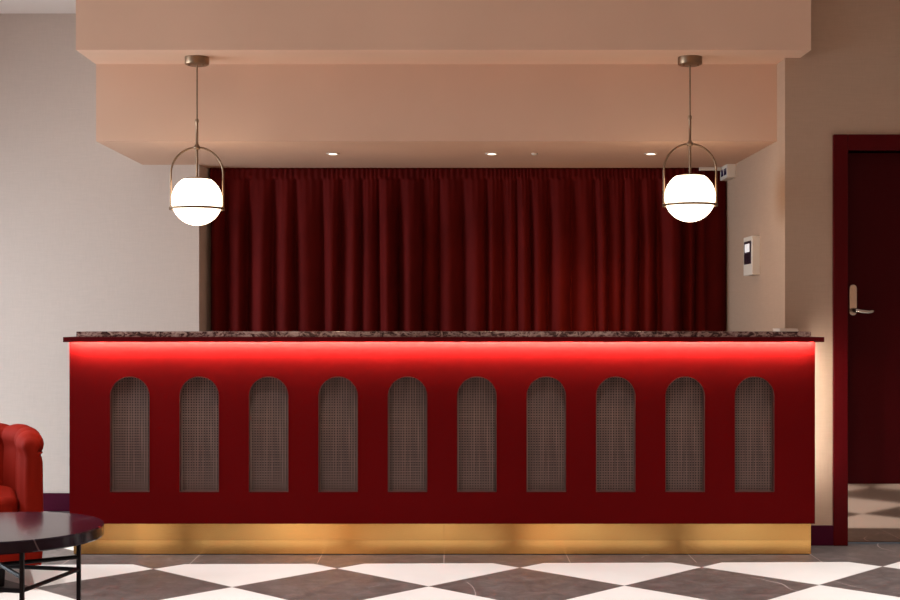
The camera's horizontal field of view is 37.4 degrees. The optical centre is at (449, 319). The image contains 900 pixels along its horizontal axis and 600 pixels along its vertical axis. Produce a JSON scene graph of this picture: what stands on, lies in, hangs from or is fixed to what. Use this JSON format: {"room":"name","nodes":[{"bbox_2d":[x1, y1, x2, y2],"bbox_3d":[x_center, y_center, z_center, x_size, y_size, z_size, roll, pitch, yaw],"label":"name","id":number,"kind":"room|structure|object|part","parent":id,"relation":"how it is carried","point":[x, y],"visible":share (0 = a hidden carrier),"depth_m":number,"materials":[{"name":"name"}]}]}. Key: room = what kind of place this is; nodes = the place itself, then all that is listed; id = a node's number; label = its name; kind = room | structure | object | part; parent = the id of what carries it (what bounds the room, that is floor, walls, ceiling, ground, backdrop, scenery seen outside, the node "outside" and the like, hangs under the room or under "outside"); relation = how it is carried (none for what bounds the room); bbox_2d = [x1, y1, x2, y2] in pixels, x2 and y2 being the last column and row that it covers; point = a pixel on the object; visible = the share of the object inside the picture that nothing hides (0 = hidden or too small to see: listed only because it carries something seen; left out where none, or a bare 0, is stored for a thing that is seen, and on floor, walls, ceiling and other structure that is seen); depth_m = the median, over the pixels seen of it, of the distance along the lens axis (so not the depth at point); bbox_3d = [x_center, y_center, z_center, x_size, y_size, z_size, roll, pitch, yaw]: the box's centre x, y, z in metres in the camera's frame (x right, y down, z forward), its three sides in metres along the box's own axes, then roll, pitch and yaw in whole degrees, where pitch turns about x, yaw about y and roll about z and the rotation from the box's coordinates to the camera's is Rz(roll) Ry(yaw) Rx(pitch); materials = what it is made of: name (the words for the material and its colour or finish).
{"room":"hotel lobby","nodes":[
{"label":"hotel lobby","id":0,"kind":"room"},
{"bbox_2d":[0,0,75,13],"bbox_3d":[-0.150,-1.898,2.940,9.100,0.100,10.880,0,0,0],"label":"ceiling","id":1,"kind":"structure","parent":0,"point":[6,6],"depth_m":7.85,"materials":[{"name":"paint"}]},
{"bbox_2d":[0,14,210,492],"bbox_3d":[-3.088,-0.348,8.200,3.224,3.000,0.360,0,0,0],"label":"wall","id":2,"kind":"structure","parent":0,"point":[91,239],"depth_m":8.02,"materials":[{"name":"beige paint"}]},
{"bbox_2d":[43,493,68,510],"bbox_3d":[-3.057,1.097,8.012,3.087,0.109,0.015,0,0,0],"label":"baseboard","id":3,"kind":"structure","parent":2,"relation":"attached to","point":[51,501],"depth_m":8.01,"materials":[{"name":"paint"}]},
{"bbox_2d":[88,58,783,63],"bbox_3d":[-0.071,-1.594,7.540,3.569,0.508,1.480,0,0,0],"label":"ceiling","id":4,"kind":"structure","parent":0,"point":[94,60],"depth_m":6.87,"materials":[{"name":"beige paint"}]},
{"bbox_2d":[96,64,776,167],"bbox_3d":[-0.071,-1.138,7.625,3.568,0.404,1.310,0,0,0],"label":"ceiling","id":5,"kind":"structure","parent":0,"point":[250,115],"depth_m":6.97,"materials":[{"name":"beige paint"}]},
{"bbox_2d":[699,167,720,170],"bbox_3d":[1.590,-0.924,8.134,0.130,0.020,0.028,0,0,0],"label":"rail","id":6,"kind":"object","parent":5,"relation":"attached to","point":[700,168],"visible":1,"depth_m":8.12,"materials":[{"name":"white plastic"}]},
{"bbox_2d":[210,168,725,330],"bbox_3d":[0.114,0.099,8.140,3.181,2.067,0.169,0,0,0],"label":"curtain","id":7,"kind":"object","parent":6,"relation":"hanging from","point":[293,249],"visible":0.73,"depth_m":8.15,"materials":[{"name":"fabric"}]},
{"bbox_2d":[76,0,810,57],"bbox_3d":[-0.033,-1.594,6.699,3.647,0.508,0.202,0,0,0],"label":"ceiling","id":8,"kind":"structure","parent":0,"point":[104,28],"depth_m":6.60,"materials":[{"name":"beige paint"}]},
{"bbox_2d":[169,55,224,225],"bbox_3d":[-1.291,-0.911,6.787,0.280,0.858,0.280,0,0,0],"label":"pendant light","id":9,"kind":"object","parent":8,"relation":"hanging from","point":[196,201],"visible":1,"depth_m":6.71,"materials":[{"name":"white glass"}]},
{"bbox_3d":[-1.291,-0.599,6.787,0.257,0.234,0.257,0,0,0],"label":"glass globe","id":10,"kind":"part","parent":9,"relation":"part of","materials":[{"name":"white glass"}]},
{"bbox_3d":[-1.291,-0.800,6.787,0.012,0.150,0.012,0,0,0],"label":"stem","id":11,"kind":"part","parent":9,"relation":"part of","materials":[{"name":"gold metal"}]},
{"bbox_3d":[-1.291,-1.165,6.787,0.008,0.290,0.008,0,0,0],"label":"rod","id":12,"kind":"part","parent":9,"relation":"part of","materials":[{"name":"gold metal"}]},
{"bbox_3d":[-1.291,-0.726,6.787,0.277,0.318,0.010,0,0,0],"label":"arch frame","id":13,"kind":"part","parent":9,"relation":"part of","materials":[{"name":"gold metal"}]},
{"bbox_2d":[662,55,717,221],"bbox_3d":[1.224,-0.920,6.787,0.280,0.840,0.280,0,0,0],"label":"pendant light","id":14,"kind":"object","parent":8,"relation":"hanging from","point":[689,197],"visible":1,"depth_m":6.72,"materials":[{"name":"white glass"}]},
{"bbox_3d":[1.224,-0.818,6.787,0.012,0.150,0.012,0,0,0],"label":"stem","id":15,"kind":"part","parent":14,"relation":"part of","materials":[{"name":"gold metal"}]},
{"bbox_3d":[1.224,-1.174,6.787,0.008,0.272,0.008,0,0,0],"label":"rod","id":16,"kind":"part","parent":14,"relation":"part of","materials":[{"name":"gold metal"}]},
{"bbox_3d":[1.224,-0.744,6.787,0.277,0.318,0.010,0,0,0],"label":"arch frame","id":17,"kind":"part","parent":14,"relation":"part of","materials":[{"name":"gold metal"}]},
{"bbox_3d":[1.224,-0.617,6.787,0.257,0.234,0.257,0,0,0],"label":"glass globe","id":18,"kind":"part","parent":14,"relation":"part of","materials":[{"name":"white glass"}]},
{"bbox_2d":[0,511,899,599],"bbox_3d":[-0.150,1.202,2.940,9.100,0.100,10.880,0,0,0],"label":"floor","id":19,"kind":"structure","parent":0,"point":[857,570],"depth_m":6.00,"materials":[{"name":"tile"}]},
{"bbox_2d":[0,423,43,586],"bbox_3d":[-2.223,0.816,5.919,0.768,0.672,0.781,0,0,-20],"label":"armchair","id":20,"kind":"object","parent":19,"relation":"on","point":[21,445],"visible":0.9,"depth_m":5.70,"materials":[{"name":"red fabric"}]},
{"bbox_3d":[-1.947,1.100,5.760,0.044,0.104,0.044,0,0,-20],"label":"leg","id":21,"kind":"part","parent":20,"relation":"part of","materials":[{"name":"black metal"}]},
{"bbox_2d":[0,485,17,511],"bbox_3d":[-2.213,0.829,5.893,0.552,0.137,0.621,0,0,-20],"label":"seat cushion","id":22,"kind":"object","parent":20,"relation":"on","point":[8,493],"depth_m":5.70,"materials":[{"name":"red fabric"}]},
{"bbox_3d":[-2.213,0.975,5.893,0.572,0.151,0.641,0,0,-20],"label":"seat","id":23,"kind":"part","parent":20,"relation":"part of","materials":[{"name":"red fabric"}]},
{"bbox_2d":[0,512,103,599],"bbox_3d":[-1.532,0.927,4.530,0.686,0.450,0.686,0,0,0],"label":"coffee table","id":24,"kind":"object","parent":19,"relation":"on","point":[21,533],"visible":1,"depth_m":4.48,"materials":[{"name":"black stone"}]},
{"bbox_3d":[-1.572,0.877,4.343,0.382,0.015,0.015,0,0,12],"label":"rail","id":25,"kind":"part","parent":24,"relation":"part of","materials":[{"name":"black metal"}]},
{"bbox_3d":[-1.385,0.948,4.304,0.014,0.409,0.014,0,0,0],"label":"leg","id":26,"kind":"part","parent":24,"relation":"part of","materials":[{"name":"black metal"}]},
{"bbox_3d":[-1.492,0.877,4.717,0.382,0.015,0.015,0,0,12],"label":"rail","id":27,"kind":"part","parent":24,"relation":"part of","materials":[{"name":"black metal"}]},
{"bbox_3d":[-1.345,0.877,4.490,0.015,0.015,0.382,0,0,12],"label":"rail","id":28,"kind":"part","parent":24,"relation":"part of","materials":[{"name":"black metal"}]},
{"bbox_3d":[-1.306,0.948,4.677,0.014,0.409,0.014,0,0,0],"label":"leg","id":29,"kind":"part","parent":24,"relation":"part of","materials":[{"name":"black metal"}]},
{"bbox_2d":[63,336,823,553],"bbox_3d":[-0.030,0.617,6.607,3.681,1.069,0.355,0,0,0],"label":"reception desk","id":30,"kind":"object","parent":19,"relation":"on","point":[178,445],"depth_m":6.50,"materials":[{"name":"red paint"}]},
{"bbox_3d":[-1.565,0.558,6.518,0.193,0.565,0.040,0,0,0],"label":"arch trim","id":31,"kind":"part","parent":30,"relation":"part of","materials":[{"name":"brown wicker"}]},
{"bbox_3d":[-1.565,0.558,6.533,0.193,0.565,0.001,0,0,0],"label":"cane panel","id":32,"kind":"part","parent":30,"relation":"part of","materials":[{"name":"brown wicker"}]},
{"bbox_3d":[-1.226,0.558,6.518,0.193,0.565,0.040,0,0,0],"label":"arch trim","id":33,"kind":"part","parent":30,"relation":"part of","materials":[{"name":"brown wicker"}]},
{"bbox_3d":[-1.226,0.558,6.533,0.193,0.565,0.001,0,0,0],"label":"cane panel","id":34,"kind":"part","parent":30,"relation":"part of","materials":[{"name":"brown wicker"}]},
{"bbox_3d":[-0.886,0.558,6.518,0.193,0.565,0.040,0,0,0],"label":"arch trim","id":35,"kind":"part","parent":30,"relation":"part of","materials":[{"name":"brown wicker"}]},
{"bbox_3d":[-0.886,0.558,6.533,0.193,0.565,0.001,0,0,0],"label":"cane panel","id":36,"kind":"part","parent":30,"relation":"part of","materials":[{"name":"brown wicker"}]},
{"bbox_3d":[-0.547,0.558,6.533,0.193,0.565,0.001,0,0,0],"label":"cane panel","id":37,"kind":"part","parent":30,"relation":"part of","materials":[{"name":"brown wicker"}]},
{"bbox_3d":[-0.547,0.558,6.518,0.193,0.565,0.040,0,0,0],"label":"arch trim","id":38,"kind":"part","parent":30,"relation":"part of","materials":[{"name":"brown wicker"}]},
{"bbox_3d":[-0.208,0.558,6.533,0.193,0.565,0.001,0,0,0],"label":"cane panel","id":39,"kind":"part","parent":30,"relation":"part of","materials":[{"name":"brown wicker"}]},
{"bbox_3d":[-0.208,0.558,6.518,0.193,0.565,0.040,0,0,0],"label":"arch trim","id":40,"kind":"part","parent":30,"relation":"part of","materials":[{"name":"brown wicker"}]},
{"bbox_2d":[76,331,810,336],"bbox_3d":[-0.031,0.070,6.643,3.586,0.026,0.306,0,0,0],"label":"countertop","id":41,"kind":"structure","parent":30,"relation":"on","point":[80,333],"depth_m":6.49,"materials":[{"name":"stone"}]},
{"bbox_2d":[773,328,798,330],"bbox_3d":[1.682,0.050,6.669,0.094,0.013,0.143,0,0,0],"label":"paper stack","id":42,"kind":"object","parent":41,"relation":"on","point":[774,329],"visible":0.96,"depth_m":6.60,"materials":[{"name":"white paper"}]},
{"bbox_3d":[0.132,0.558,6.533,0.193,0.565,0.001,0,0,0],"label":"cane panel","id":43,"kind":"part","parent":30,"relation":"part of","materials":[{"name":"brown wicker"}]},
{"bbox_3d":[0.132,0.558,6.518,0.193,0.565,0.040,0,0,0],"label":"arch trim","id":44,"kind":"part","parent":30,"relation":"part of","materials":[{"name":"brown wicker"}]},
{"bbox_3d":[0.471,0.558,6.533,0.193,0.565,0.001,0,0,0],"label":"cane panel","id":45,"kind":"part","parent":30,"relation":"part of","materials":[{"name":"brown wicker"}]},
{"bbox_3d":[0.471,0.558,6.518,0.193,0.565,0.040,0,0,0],"label":"arch trim","id":46,"kind":"part","parent":30,"relation":"part of","materials":[{"name":"brown wicker"}]},
{"bbox_3d":[0.810,0.558,6.533,0.193,0.565,0.001,0,0,0],"label":"cane panel","id":47,"kind":"part","parent":30,"relation":"part of","materials":[{"name":"brown wicker"}]},
{"bbox_3d":[0.810,0.558,6.518,0.193,0.565,0.040,0,0,0],"label":"arch trim","id":48,"kind":"part","parent":30,"relation":"part of","materials":[{"name":"brown wicker"}]},
{"bbox_3d":[1.149,0.558,6.533,0.193,0.565,0.001,0,0,0],"label":"cane panel","id":49,"kind":"part","parent":30,"relation":"part of","materials":[{"name":"brown wicker"}]},
{"bbox_3d":[1.149,0.558,6.518,0.193,0.565,0.040,0,0,0],"label":"arch trim","id":50,"kind":"part","parent":30,"relation":"part of","materials":[{"name":"brown wicker"}]},
{"bbox_3d":[1.489,0.558,6.533,0.193,0.565,0.001,0,0,0],"label":"cane panel","id":51,"kind":"part","parent":30,"relation":"part of","materials":[{"name":"brown wicker"}]},
{"bbox_3d":[1.489,0.558,6.518,0.193,0.565,0.040,0,0,0],"label":"arch trim","id":52,"kind":"part","parent":30,"relation":"part of","materials":[{"name":"brown wicker"}]},
{"bbox_2d":[726,0,899,524],"bbox_3d":[3.057,-0.348,7.590,2.687,3.000,1.580,0,0,0],"label":"wall","id":53,"kind":"structure","parent":0,"point":[848,82],"depth_m":6.80,"materials":[{"name":"beige paint"}]},
{"bbox_2d":[720,164,735,180],"bbox_3d":[1.685,-0.895,8.068,0.056,0.081,0.204,0,0,0],"label":"wall box","id":54,"kind":"object","parent":53,"relation":"attached to","point":[728,171],"visible":1,"depth_m":7.98,"materials":[{"name":"white plastic"}]},
{"bbox_2d":[744,236,759,275],"bbox_3d":[1.690,-0.358,7.457,0.050,0.217,0.214,0,0,0],"label":"control panel","id":55,"kind":"object","parent":53,"relation":"attached to","point":[751,243],"visible":1,"depth_m":7.36,"materials":[{"name":"white plastic"}]},
{"bbox_3d":[1.668,-0.377,7.457,0.003,0.128,0.170,0,0,0],"label":"screen panel","id":56,"kind":"part","parent":55,"relation":"part of","materials":[{"name":"plastic"}]},
{"bbox_2d":[811,525,832,545],"bbox_3d":[1.835,1.101,6.793,0.245,0.103,0.014,0,0,0],"label":"baseboard","id":57,"kind":"structure","parent":53,"relation":"attached to","point":[821,535],"depth_m":6.79,"materials":[{"name":"paint"}]},
{"bbox_2d":[833,134,899,545],"bbox_3d":[2.480,0.102,6.845,1.048,2.099,0.130,0,0,0],"label":"door","id":58,"kind":"structure","parent":53,"relation":"in","point":[866,186],"depth_m":6.86,"materials":[{"name":"red paint"}]},
{"bbox_3d":[2.075,-0.103,6.850,0.040,0.160,0.010,0,0,0],"label":"handle","id":59,"kind":"part","parent":58,"relation":"part of","materials":[{"name":"silver metal"}]},
{"bbox_3d":[2.118,-0.047,6.819,0.106,0.032,0.062,0,0,0],"label":"lever","id":60,"kind":"part","parent":58,"relation":"part of","materials":[{"name":"silver metal"}]},
{"bbox_3d":[2.480,0.993,6.853,0.888,0.298,0.004,0,0,0],"label":"kick plate","id":61,"kind":"part","parent":58,"relation":"part of","materials":[{"name":"metal"}]}
]}

